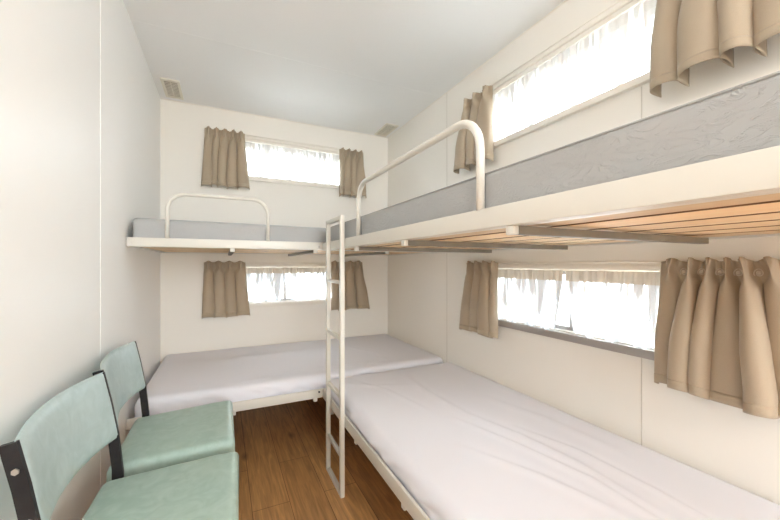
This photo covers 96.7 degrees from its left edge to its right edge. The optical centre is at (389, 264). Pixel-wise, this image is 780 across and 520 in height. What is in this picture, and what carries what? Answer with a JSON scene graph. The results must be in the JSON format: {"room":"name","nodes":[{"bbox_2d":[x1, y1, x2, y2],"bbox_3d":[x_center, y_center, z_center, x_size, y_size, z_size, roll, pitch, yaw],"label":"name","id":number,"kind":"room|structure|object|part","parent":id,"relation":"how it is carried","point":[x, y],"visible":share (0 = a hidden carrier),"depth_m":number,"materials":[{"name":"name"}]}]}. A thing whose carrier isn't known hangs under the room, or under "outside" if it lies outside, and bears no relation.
{"room":"bunk bedroom","nodes":[
{"label":"bunk bedroom","id":0,"kind":"room"},
{"bbox_2d":[0,0,159,519],"bbox_3d":[-0.373,-0.052,-0.298,0.070,2.405,6.585,0,0,-26],"label":"wall","id":1,"kind":"structure","parent":0,"point":[50,49],"depth_m":1.07,"materials":[{"name":"white paint"}]},
{"bbox_2d":[100,0,101,488],"bbox_3d":[-1.124,-0.052,1.350,0.001,2.405,0.016,0,0,-26],"label":"trim","id":2,"kind":"structure","parent":1,"relation":"attached to","point":[100,0],"depth_m":1.34,"materials":[{"name":"white"}]},
{"bbox_2d":[160,99,387,363],"bbox_3d":[-0.894,-0.052,3.065,1.899,2.405,0.070,0,0,-26],"label":"wall","id":3,"kind":"structure","parent":0,"point":[183,329],"depth_m":2.90,"materials":[{"name":"white paint"}]},
{"bbox_2d":[160,98,386,137],"bbox_3d":[-0.878,-1.252,3.031,1.899,0.006,0.004,0,0,-26],"label":"trim","id":4,"kind":"structure","parent":3,"relation":"attached to","point":[160,98],"depth_m":2.94,"materials":[{"name":"white"}]},
{"bbox_2d":[126,193,424,256],"bbox_3d":[-0.653,-0.220,2.561,1.891,0.305,1.045,0,0,-26],"label":"bunk bed","id":5,"kind":"object","parent":3,"relation":"attached to","point":[167,244],"visible":0.9,"depth_m":1.95,"materials":[{"name":"beige metal"}]},
{"bbox_3d":[-1.490,-0.089,2.152,0.028,0.004,0.997,0,0,-26],"label":"rail","id":6,"kind":"part","parent":5,"relation":"part of","materials":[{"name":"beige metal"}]},
{"bbox_3d":[-0.913,-0.252,1.869,0.507,0.241,0.020,0,0,-26],"label":"guard rail","id":7,"kind":"part","parent":5,"relation":"part of","materials":[{"name":"beige metal"}]},
{"bbox_3d":[-0.437,-0.110,2.113,1.891,0.046,0.040,0,0,-26],"label":"rail","id":8,"kind":"part","parent":5,"relation":"part of","materials":[{"name":"beige metal"}]},
{"bbox_2d":[132,218,325,241],"bbox_3d":[-0.653,-0.171,2.573,1.871,0.123,1.020,0,0,-26],"label":"mattress","id":9,"kind":"object","parent":5,"relation":"on","point":[142,227],"visible":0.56,"depth_m":1.89,"materials":[{"name":"grey fabric"}]},
{"bbox_3d":[-0.872,-0.098,3.019,1.891,0.020,0.030,0,0,-26],"label":"wall rail","id":10,"kind":"part","parent":5,"relation":"part of","materials":[{"name":"beige metal"}]},
{"bbox_2d":[245,263,325,263],"bbox_3d":[-0.868,-0.008,3.023,1.322,0.016,0.026,0,0,-26],"label":"curtain rod","id":11,"kind":"object","parent":3,"relation":"attached to","point":[245,263],"visible":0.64,"depth_m":2.99,"materials":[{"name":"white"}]},
{"bbox_2d":[202,261,249,317],"bbox_3d":[-1.300,0.201,2.761,0.351,0.460,0.065,0,0,-26],"label":"curtain","id":12,"kind":"object","parent":11,"relation":"hanging from","point":[225,290],"visible":1,"depth_m":2.75,"materials":[{"name":"beige fabric"}]},
{"bbox_2d":[246,268,286,302],"bbox_3d":[-1.104,0.175,2.910,0.456,0.292,0.023,0,0,-26],"label":"sheer curtain","id":13,"kind":"object","parent":11,"relation":"hanging from","point":[263,284],"visible":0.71,"depth_m":2.93,"materials":[{"name":"white fabric"}]},
{"bbox_2d":[285,267,325,300],"bbox_3d":[-0.648,0.175,3.128,0.570,0.292,0.024,0,0,-26],"label":"sheer curtain","id":14,"kind":"object","parent":11,"relation":"hanging from","point":[303,283],"visible":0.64,"depth_m":3.09,"materials":[{"name":"white fabric"}]},
{"bbox_2d":[331,260,369,310],"bbox_3d":[-0.357,0.197,3.214,0.372,0.464,0.071,0,0,-26],"label":"curtain","id":15,"kind":"object","parent":11,"relation":"hanging from","point":[356,295],"visible":0.82,"depth_m":3.21,"materials":[{"name":"beige fabric"}]},
{"bbox_2d":[246,265,325,307],"bbox_3d":[-0.867,0.181,3.067,1.110,0.357,0.090,0,0,-26],"label":"window","id":16,"kind":"structure","parent":3,"relation":"in","point":[285,301],"depth_m":3.03,"materials":[{"name":"white"}]},
{"bbox_3d":[-1.125,0.176,2.959,0.467,0.286,0.012,0,0,-26],"label":"sash","id":17,"kind":"part","parent":16,"relation":"part of","materials":[{"name":"silver metal"}]},
{"bbox_3d":[-0.852,0.343,3.035,1.110,0.034,0.020,0,0,-26],"label":"sill","id":18,"kind":"part","parent":16,"relation":"part of","materials":[{"name":"white"}]},
{"bbox_2d":[245,135,338,188],"bbox_3d":[-0.865,-0.878,3.063,1.120,0.363,0.099,0,0,-26],"label":"window","id":19,"kind":"structure","parent":3,"relation":"in","point":[250,139],"depth_m":3.02,"materials":[{"name":"white"}]},
{"bbox_2d":[245,142,338,185],"bbox_3d":[-0.850,-0.868,3.032,1.018,0.286,0.024,0,0,-26],"label":"sheer curtain","id":20,"kind":"object","parent":19,"relation":"hanging from","point":[267,161],"visible":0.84,"depth_m":3.03,"materials":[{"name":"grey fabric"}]},
{"bbox_2d":[245,134,362,151],"bbox_3d":[-0.861,-1.067,3.026,1.327,0.016,0.028,0,0,-26],"label":"curtain rod","id":21,"kind":"object","parent":3,"relation":"attached to","point":[245,134],"visible":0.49,"depth_m":3.03,"materials":[{"name":"white metal"}]},
{"bbox_2d":[201,126,249,189],"bbox_3d":[-1.304,-0.842,2.759,0.354,0.480,0.066,0,0,-26],"label":"curtain","id":22,"kind":"object","parent":21,"relation":"hanging from","point":[224,163],"visible":1,"depth_m":2.75,"materials":[{"name":"beige fabric"}]},
{"bbox_2d":[339,147,366,197],"bbox_3d":[-0.338,-0.845,3.224,0.264,0.454,0.067,0,0,-26],"label":"curtain","id":23,"kind":"object","parent":21,"relation":"hanging from","point":[351,163],"visible":0.96,"depth_m":3.20,"materials":[{"name":"beige fabric"}]},
{"bbox_2d":[233,397,413,519],"bbox_3d":[0.530,1.190,0.096,2.039,0.080,6.655,0,0,-26],"label":"floor","id":24,"kind":"structure","parent":0,"point":[281,448],"depth_m":1.93,"materials":[{"name":"brown wood"}]},
{"bbox_2d":[0,372,238,519],"bbox_3d":[-0.662,0.747,0.970,0.440,0.807,0.490,0,0,-23],"label":"dining chair","id":25,"kind":"object","parent":24,"relation":"on","point":[59,438],"visible":1,"depth_m":0.96,"materials":[{"name":"green leather"}]},
{"bbox_3d":[-0.721,0.743,0.688,0.078,0.792,0.011,0,0,-23],"label":"leg","id":26,"kind":"part","parent":25,"relation":"part of","materials":[{"name":"black metal"}]},
{"bbox_3d":[-0.827,0.453,0.899,0.080,0.219,0.474,0,0,-23],"label":"backrest","id":27,"kind":"part","parent":25,"relation":"part of","materials":[{"name":"green leather"}]},
{"bbox_3d":[-0.908,0.743,1.121,0.078,0.792,0.011,0,0,-23],"label":"leg","id":28,"kind":"part","parent":25,"relation":"part of","materials":[{"name":"black metal"}]},
{"bbox_3d":[-0.643,0.702,0.979,0.398,0.073,0.451,0,0,-23],"label":"seat","id":29,"kind":"part","parent":25,"relation":"part of","materials":[{"name":"green leather"}]},
{"bbox_2d":[92,341,234,481],"bbox_3d":[-0.886,0.747,1.432,0.440,0.807,0.490,0,0,-26],"label":"dining chair","id":30,"kind":"object","parent":24,"relation":"on","point":[157,441],"visible":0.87,"depth_m":1.36,"materials":[{"name":"teal leather"}]},
{"bbox_3d":[-0.933,0.743,1.147,0.078,0.792,0.011,0,0,-26],"label":"leg","id":31,"kind":"part","parent":30,"relation":"part of","materials":[{"name":"black metal"}]},
{"bbox_3d":[-1.048,0.453,1.354,0.080,0.219,0.474,0,0,-26],"label":"backrest","id":32,"kind":"part","parent":30,"relation":"part of","materials":[{"name":"green leather"}]},
{"bbox_3d":[-1.137,0.743,1.573,0.078,0.792,0.011,0,0,-26],"label":"leg","id":33,"kind":"part","parent":30,"relation":"part of","materials":[{"name":"black metal"}]},
{"bbox_3d":[-0.867,0.702,1.441,0.398,0.073,0.451,0,0,-26],"label":"seat","id":34,"kind":"part","parent":30,"relation":"part of","materials":[{"name":"green leather"}]},
{"bbox_2d":[126,388,333,429],"bbox_3d":[-0.653,0.953,2.561,1.891,0.395,1.045,0,0,-26],"label":"frame","id":35,"kind":"object","parent":24,"relation":"on","point":[317,393],"visible":0.22,"depth_m":1.98,"materials":[{"name":"beige metal"}]},
{"bbox_2d":[134,334,442,417],"bbox_3d":[-0.650,0.727,2.566,1.862,0.115,1.036,0,0,-26],"label":"mattress","id":36,"kind":"object","parent":35,"relation":"on","point":[193,379],"visible":0.87,"depth_m":2.25,"materials":[{"name":"white fabric"}]},
{"bbox_2d":[326,215,344,497],"bbox_3d":[-0.292,0.454,1.831,0.021,1.392,0.275,0,0,-26],"label":"ladder","id":37,"kind":"object","parent":24,"relation":"on","point":[340,486],"visible":1,"depth_m":1.72,"materials":[{"name":"beige metal"}]},
{"bbox_2d":[323,389,429,519],"bbox_3d":[0.468,0.953,1.346,0.927,0.395,2.122,0,0,-26],"label":"frame","id":38,"kind":"object","parent":24,"relation":"on","point":[408,503],"visible":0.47,"depth_m":1.29,"materials":[{"name":"beige metal"}]},
{"bbox_2d":[331,362,779,519],"bbox_3d":[0.467,0.729,1.351,0.923,0.111,2.093,0,0,-26],"label":"mattress","id":39,"kind":"object","parent":38,"relation":"on","point":[464,444],"visible":0.97,"depth_m":1.21,"materials":[{"name":"white fabric"}]},
{"bbox_2d":[123,0,564,137],"bbox_3d":[0.530,-1.295,0.096,2.039,0.080,6.655,0,0,-26],"label":"ceiling","id":40,"kind":"structure","parent":0,"point":[426,46],"depth_m":2.02,"materials":[{"name":"white paint"}]},
{"bbox_2d":[160,77,183,99],"bbox_3d":[-1.552,-1.249,2.475,0.113,0.012,0.285,0,0,-26],"label":"ceiling vent","id":41,"kind":"object","parent":40,"relation":"in","point":[172,88],"visible":1,"depth_m":2.46,"materials":[{"name":"beige plastic"}]},
{"bbox_2d":[130,19,439,97],"bbox_3d":[-0.477,-1.254,2.195,1.899,0.001,0.014,0,0,-26],"label":"trim","id":42,"kind":"structure","parent":40,"relation":"attached to","point":[130,19],"depth_m":2.09,"materials":[{"name":"white"}]},
{"bbox_2d":[374,123,398,136],"bbox_3d":[-0.037,-1.249,3.232,0.120,0.012,0.280,0,0,-26],"label":"ceiling vent","id":43,"kind":"object","parent":40,"relation":"in","point":[387,128],"visible":1,"depth_m":3.22,"materials":[{"name":"beige plastic"}]},
{"bbox_2d":[331,71,779,240],"bbox_3d":[0.473,-0.162,1.353,0.907,0.114,2.094,0,0,-26],"label":"mattress","id":44,"kind":"object","parent":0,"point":[745,117],"visible":0.36,"depth_m":0.53,"materials":[{"name":"grey fabric"}]},
{"bbox_2d":[388,0,779,504],"bbox_3d":[1.403,-0.052,0.554,0.070,2.405,6.585,0,0,-26],"label":"wall","id":45,"kind":"structure","parent":0,"point":[601,388],"depth_m":1.60,"materials":[{"name":"white paint"}]},
{"bbox_2d":[388,0,567,137],"bbox_3d":[0.649,-1.252,2.039,0.004,0.006,3.115,0,0,-26],"label":"trim","id":46,"kind":"structure","parent":45,"relation":"attached to","point":[565,0],"depth_m":2.09,"materials":[{"name":"white"}]},
{"bbox_2d":[323,120,779,252],"bbox_3d":[0.467,-0.215,1.345,0.931,0.304,2.122,0,0,-26],"label":"bunk bed","id":47,"kind":"object","parent":45,"relation":"attached to","point":[734,196],"visible":0.98,"depth_m":0.73,"materials":[{"name":"beige metal"}]},
{"bbox_3d":[0.007,-0.085,2.286,0.884,0.004,0.028,0,0,-26],"label":"rail","id":48,"kind":"part","parent":47,"relation":"part of","materials":[{"name":"beige metal"}]},
{"bbox_3d":[0.036,-0.247,1.190,0.021,0.240,0.841,0,0,-26],"label":"guard rail","id":49,"kind":"part","parent":47,"relation":"part of","materials":[{"name":"beige metal"}]},
{"bbox_3d":[0.873,-0.092,1.540,0.030,0.020,2.122,0,0,-26],"label":"wall rail","id":50,"kind":"part","parent":47,"relation":"part of","materials":[{"name":"beige metal"}]},
{"bbox_2d":[492,0,620,84],"bbox_3d":[0.827,-1.067,1.639,0.028,0.016,1.452,0,0,-26],"label":"curtain rod","id":51,"kind":"object","parent":45,"relation":"attached to","point":[618,0],"visible":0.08,"depth_m":1.65,"materials":[{"name":"white metal"}]},
{"bbox_2d":[453,85,493,173],"bbox_3d":[0.510,-0.837,2.175,0.076,0.470,0.343,0,0,-26],"label":"curtain","id":52,"kind":"object","parent":51,"relation":"hanging from","point":[478,109],"visible":0.81,"depth_m":2.14,"materials":[{"name":"beige fabric"}]},
{"bbox_2d":[650,0,779,97],"bbox_3d":[1.018,-0.843,1.063,0.124,0.479,0.398,0,0,-26],"label":"curtain","id":53,"kind":"object","parent":51,"relation":"hanging from","point":[686,34],"visible":1,"depth_m":1.07,"materials":[{"name":"beige fabric"}]},
{"bbox_2d":[493,0,649,147],"bbox_3d":[0.851,-0.878,1.670,0.099,0.363,1.175,0,0,-26],"label":"window","id":54,"kind":"structure","parent":45,"relation":"in","point":[623,6],"depth_m":1.59,"materials":[{"name":"white plastic"}]},
{"bbox_2d":[493,0,656,141],"bbox_3d":[0.820,-0.868,1.655,0.024,0.286,1.073,0,0,-26],"label":"sheer curtain","id":55,"kind":"object","parent":54,"relation":"hanging from","point":[614,55],"visible":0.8,"depth_m":1.56,"materials":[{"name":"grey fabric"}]},
{"bbox_2d":[498,265,659,359],"bbox_3d":[0.855,0.181,1.672,0.090,0.357,1.165,0,0,-26],"label":"window","id":56,"kind":"structure","parent":45,"relation":"in","point":[631,350],"depth_m":1.57,"materials":[{"name":"white"}]},
{"bbox_3d":[0.756,0.176,1.913,0.012,0.286,0.560,0,0,-26],"label":"sash","id":57,"kind":"part","parent":56,"relation":"part of","materials":[{"name":"silver metal"}]},
{"bbox_3d":[0.823,0.343,1.657,0.020,0.034,1.165,0,0,-26],"label":"sill","id":58,"kind":"part","parent":56,"relation":"part of","materials":[{"name":"silver metal"}]},
{"bbox_2d":[472,259,779,263],"bbox_3d":[0.830,-0.008,1.635,0.026,0.016,1.422,0,0,-26],"label":"curtain rod","id":59,"kind":"object","parent":45,"relation":"attached to","point":[779,259],"visible":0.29,"depth_m":1.51,"materials":[{"name":"white metal"}]},
{"bbox_2d":[459,260,497,338],"bbox_3d":[0.530,0.207,2.152,0.060,0.460,0.345,0,0,-26],"label":"curtain","id":60,"kind":"object","parent":59,"relation":"hanging from","point":[479,304],"visible":1,"depth_m":2.08,"materials":[{"name":"beige fabric"}]},
{"bbox_2d":[498,269,562,328],"bbox_3d":[0.705,0.177,1.894,0.024,0.296,0.542,0,0,-26],"label":"sheer curtain","id":61,"kind":"object","parent":59,"relation":"hanging from","point":[530,297],"visible":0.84,"depth_m":1.83,"materials":[{"name":"white fabric"}]},
{"bbox_2d":[565,270,659,348],"bbox_3d":[0.940,0.177,1.406,0.024,0.296,0.526,0,0,-26],"label":"sheer curtain","id":62,"kind":"object","parent":59,"relation":"hanging from","point":[611,306],"visible":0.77,"depth_m":1.43,"materials":[{"name":"white fabric"}]},
{"bbox_2d":[654,256,779,418],"bbox_3d":[1.020,0.207,1.074,0.108,0.460,0.388,0,0,-26],"label":"curtain","id":63,"kind":"object","parent":59,"relation":"hanging from","point":[717,329],"visible":1,"depth_m":1.07,"materials":[{"name":"beige fabric"}]},
{"bbox_2d":[641,358,641,444],"bbox_3d":[0.980,0.757,1.352,0.001,0.785,0.004,0,0,-26],"label":"trim","id":64,"kind":"structure","parent":45,"relation":"attached to","point":[641,358],"depth_m":1.35,"materials":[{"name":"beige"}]},
{"bbox_2d":[641,87,641,118],"bbox_3d":[0.980,-0.411,1.352,0.001,0.562,0.004,0,0,-26],"label":"trim","id":65,"kind":"structure","parent":45,"relation":"attached to","point":[641,87],"depth_m":1.35,"materials":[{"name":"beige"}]},
{"label":"outside","id":66,"kind":"structure","parent":0,"visible":0},
{"bbox_2d":[281,282,568,325],"bbox_3d":[0.000,1.825,0.000,60.000,0.150,60.000,0,0,-26],"label":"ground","id":67,"kind":"structure","parent":66,"point":[563,310],"depth_m":14.39,"materials":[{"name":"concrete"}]}
]}

